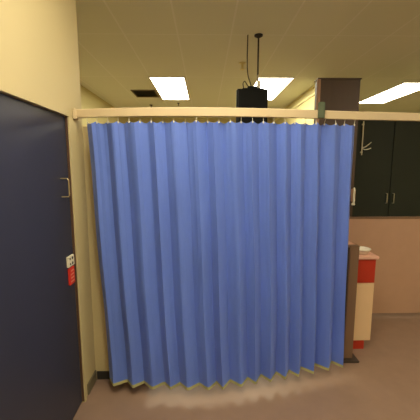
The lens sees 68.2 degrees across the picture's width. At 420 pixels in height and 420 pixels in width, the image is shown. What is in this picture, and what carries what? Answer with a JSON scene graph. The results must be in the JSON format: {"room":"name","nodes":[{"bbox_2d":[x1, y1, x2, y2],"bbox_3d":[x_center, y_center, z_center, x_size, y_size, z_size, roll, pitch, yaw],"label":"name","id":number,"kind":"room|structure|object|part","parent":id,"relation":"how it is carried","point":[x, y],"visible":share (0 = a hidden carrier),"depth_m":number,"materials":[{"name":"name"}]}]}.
{"room":"hospital room","nodes":[
{"label":"hospital room","id":0,"kind":"room"},
{"bbox_2d":[0,0,95,394],"bbox_3d":[-0.953,0.209,-0.426,0.140,3.100,5.530,0,8,-1],"label":"wall","id":1,"kind":"structure","parent":0,"point":[39,54],"depth_m":1.86,"materials":[{"name":"beige paint"}]},
{"bbox_2d":[0,84,86,419],"bbox_3d":[-0.935,0.452,1.658,0.120,2.060,1.015,0,8,-1],"label":"door","id":2,"kind":"structure","parent":1,"relation":"in","point":[43,374],"depth_m":1.66,"materials":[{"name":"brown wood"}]},
{"bbox_3d":[-0.908,-0.140,1.946,0.054,0.123,0.008,0,8,-1],"label":"pull handle","id":3,"kind":"part","parent":2,"relation":"part of","materials":[{"name":"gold metal"}]},
{"bbox_3d":[-0.927,0.338,2.057,0.017,0.070,0.085,0,8,-1],"label":"lock plate","id":4,"kind":"part","parent":2,"relation":"part of","materials":[{"name":"white plastic"}]},
{"bbox_2d":[87,370,96,394],"bbox_3d":[-0.877,1.701,-0.229,0.012,0.090,5.518,0,8,-1],"label":"baseboard","id":5,"kind":"structure","parent":1,"relation":"attached to","point":[93,378],"depth_m":2.40,"materials":[{"name":"brown wood"}]},
{"bbox_2d":[72,102,419,120],"bbox_3d":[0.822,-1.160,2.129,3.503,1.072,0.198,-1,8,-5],"label":"rail","id":6,"kind":"object","parent":1,"relation":"attached to","point":[321,113],"visible":1,"depth_m":2.07,"materials":[{"name":"beige wood"}]},
{"bbox_2d":[86,116,354,389],"bbox_3d":[0.146,0.335,2.265,1.972,1.968,0.216,-1,8,-6],"label":"pleated curtain","id":7,"kind":"object","parent":6,"relation":"hanging from","point":[223,247],"visible":1,"depth_m":2.22,"materials":[{"name":"blue fabric"}]},
{"bbox_2d":[82,126,108,373],"bbox_3d":[-0.718,0.379,2.422,0.460,2.000,0.059,0,8,-1],"label":"wall","id":8,"kind":"structure","parent":0,"point":[99,324],"depth_m":2.41,"materials":[{"name":"beige paint"}]},
{"bbox_2d":[97,371,109,378],"bbox_3d":[-0.701,1.340,2.517,0.428,0.070,0.011,0,8,-1],"label":"baseboard","id":9,"kind":"structure","parent":8,"relation":"attached to","point":[100,374],"depth_m":2.51,"materials":[{"name":"black"}]},
{"bbox_2d":[80,84,129,125],"bbox_3d":[-2.240,-0.598,5.540,0.100,3.100,6.790,0,8,-1],"label":"wall","id":10,"kind":"structure","parent":0,"point":[89,100],"depth_m":5.90,"materials":[{"name":"yellow paint"}]},
{"bbox_2d":[130,118,270,122],"bbox_3d":[1.554,-1.067,9.014,7.800,3.100,0.100,0,8,-1],"label":"wall","id":11,"kind":"structure","parent":0,"point":[144,120],"depth_m":8.73,"materials":[{"name":"yellow paint"}]},
{"bbox_2d":[72,313,419,419],"bbox_3d":[1.653,1.342,3.135,7.800,0.100,12.400,0,8,-1],"label":"floor","id":12,"kind":"structure","parent":0,"point":[384,384],"depth_m":2.35,"materials":[{"name":"plastic"}]},
{"bbox_2d":[314,78,361,216],"bbox_3d":[1.407,-0.117,3.594,0.482,2.668,0.132,0,8,-1],"label":"column","id":13,"kind":"structure","parent":12,"relation":"on","point":[338,94],"depth_m":3.39,"materials":[{"name":"paint"}]},
{"bbox_2d":[350,188,355,204],"bbox_3d":[1.623,-0.155,3.502,0.053,0.200,0.071,0,8,-1],"label":"wall phone","id":14,"kind":"object","parent":13,"relation":"attached to","point":[353,191],"visible":0.99,"depth_m":3.50,"materials":[{"name":"beige plastic"}]},
{"bbox_2d":[343,245,359,362],"bbox_3d":[1.228,0.819,2.724,0.172,1.046,0.140,0,8,-1],"label":"square post","id":15,"kind":"object","parent":12,"relation":"on","point":[353,250],"visible":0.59,"depth_m":2.69,"materials":[{"name":"brown laminate"}]},
{"bbox_3d":[1.228,1.329,2.793,0.172,0.018,0.140,0,8,-1],"label":"foot plate","id":16,"kind":"part","parent":15,"relation":"part of","materials":[{"name":"brown wood"}]},
{"bbox_2d":[348,241,378,348],"bbox_3d":[1.334,0.830,3.154,0.385,0.910,0.616,0,8,-1],"label":"base cabinet","id":17,"kind":"object","parent":12,"relation":"on","point":[366,265],"visible":0.27,"depth_m":2.87,"materials":[{"name":"beige laminate"}]},
{"bbox_2d":[348,241,378,259],"bbox_3d":[1.334,0.394,3.098,0.385,0.030,0.610,0,8,-1],"label":"countertop","id":18,"kind":"structure","parent":17,"relation":"on","point":[370,256],"depth_m":2.80,"materials":[{"name":"laminate"}]},
{"bbox_2d":[359,246,370,254],"bbox_3d":[1.410,0.380,2.900,0.176,0.047,0.176,0,8,-1],"label":"bowl","id":19,"kind":"object","parent":18,"relation":"on","point":[363,250],"visible":0.59,"depth_m":2.85,"materials":[{"name":"white ceramic"}]},
{"bbox_3d":[1.336,0.952,2.895,0.352,0.562,0.020,0,8,-1],"label":"door","id":20,"kind":"part","parent":17,"relation":"part of","materials":[{"name":"beige laminate"}]},
{"bbox_3d":[1.336,0.559,2.842,0.352,0.221,0.020,0,8,-1],"label":"drawer","id":21,"kind":"part","parent":17,"relation":"part of","materials":[{"name":"red laminate"}]},
{"bbox_2d":[348,216,419,312],"bbox_3d":[1.896,0.654,3.482,1.330,1.170,0.049,0,8,-1],"label":"wall","id":22,"kind":"structure","parent":12,"relation":"on","point":[395,239],"depth_m":3.45,"materials":[{"name":"brown paint"}]},
{"bbox_2d":[352,120,419,216],"bbox_3d":[2.576,-0.137,4.672,1.300,2.420,0.587,0,8,-1],"label":"wall cabinet","id":23,"kind":"object","parent":22,"relation":"attached to","point":[387,174],"depth_m":4.40,"materials":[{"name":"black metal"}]},
{"bbox_3d":[2.124,-0.998,4.323,0.024,0.460,0.032,0,8,-1],"label":"rod","id":24,"kind":"part","parent":23,"relation":"part of","materials":[{"name":"beige"}]},
{"bbox_3d":[2.171,-0.995,4.302,0.138,0.460,0.039,4,8,24],"label":"hook bracket","id":25,"kind":"part","parent":23,"relation":"part of","materials":[{"name":"metal"}]},
{"bbox_3d":[2.256,-0.140,4.468,0.638,2.320,0.020,0,8,-1],"label":"door","id":26,"kind":"part","parent":23,"relation":"part of","materials":[{"name":"black wood"}]},
{"bbox_3d":[2.902,-0.141,4.479,0.638,2.320,0.020,0,8,-1],"label":"door","id":27,"kind":"part","parent":23,"relation":"part of","materials":[{"name":"black wood"}]},
{"bbox_2d":[76,0,419,117],"bbox_3d":[1.653,-1.829,2.706,7.800,0.100,12.400,0,8,-1],"label":"ceiling","id":28,"kind":"structure","parent":0,"point":[122,44],"depth_m":3.57,"materials":[{"name":"paint"}]},
{"bbox_2d":[130,90,158,96],"bbox_3d":[-1.218,-2.199,5.864,0.440,0.014,0.550,0,8,-1],"label":"ceiling vent","id":29,"kind":"object","parent":28,"relation":"in","point":[138,93],"visible":1,"depth_m":5.86,"materials":[{"name":"black metal"}]},
{"bbox_2d":[149,77,189,99],"bbox_3d":[-0.681,-2.160,5.576,0.561,0.012,1.586,0,8,-1],"label":"recessed light","id":30,"kind":"object","parent":28,"relation":"in","point":[168,88],"visible":1,"depth_m":5.40,"materials":[{"name":"white plastic"}]},
{"bbox_2d":[239,62,245,69],"bbox_3d":[0.435,-1.933,4.166,0.094,0.086,0.094,0,8,-1],"label":"sprinkler head","id":31,"kind":"object","parent":28,"relation":"attached to","point":[241,63],"visible":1,"depth_m":4.15},
{"bbox_2d":[236,33,267,123],"bbox_3d":[0.443,-1.378,3.402,0.330,0.980,0.344,0,8,-1],"label":"monitor","id":32,"kind":"object","parent":28,"relation":"hanging from","point":[251,96],"visible":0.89,"depth_m":3.27,"materials":[{"name":"black plastic"}]},
{"bbox_3d":[0.516,-1.577,3.327,0.090,0.565,0.090,0,8,-1],"label":"ceiling rod","id":33,"kind":"part","parent":32,"relation":"part of","materials":[{"name":"black metal"}]},
{"bbox_2d":[253,77,294,99],"bbox_3d":[1.019,-2.164,5.603,0.581,0.012,1.586,0,8,-1],"label":"recessed light","id":34,"kind":"object","parent":28,"relation":"in","point":[275,86],"visible":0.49,"depth_m":5.21,"materials":[{"name":"white plastic"}]},
{"bbox_2d":[359,82,419,103],"bbox_3d":[3.477,-2.206,5.914,0.586,0.012,1.636,0,8,-1],"label":"recessed light","id":35,"kind":"object","parent":28,"relation":"in","point":[405,88],"visible":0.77,"depth_m":5.84,"materials":[{"name":"white plastic"}]},
{"bbox_2d":[271,87,314,124],"bbox_3d":[1.826,-0.804,7.066,0.120,3.100,3.840,0,8,-1],"label":"wall partition","id":36,"kind":"structure","parent":0,"point":[309,104],"depth_m":5.97,"materials":[{"name":"yellow paint"}]},
{"bbox_2d":[271,92,314,122],"bbox_3d":[1.756,-2.196,6.877,0.020,0.040,3.840,0,8,-1],"label":"trim","id":37,"kind":"structure","parent":36,"relation":"attached to","point":[313,94],"depth_m":5.97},
{"bbox_2d":[271,85,314,118],"bbox_3d":[1.760,-2.330,6.859,0.012,0.020,3.840,0,8,-1],"label":"trim","id":38,"kind":"structure","parent":36,"relation":"attached to","point":[314,85],"depth_m":6.12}
]}

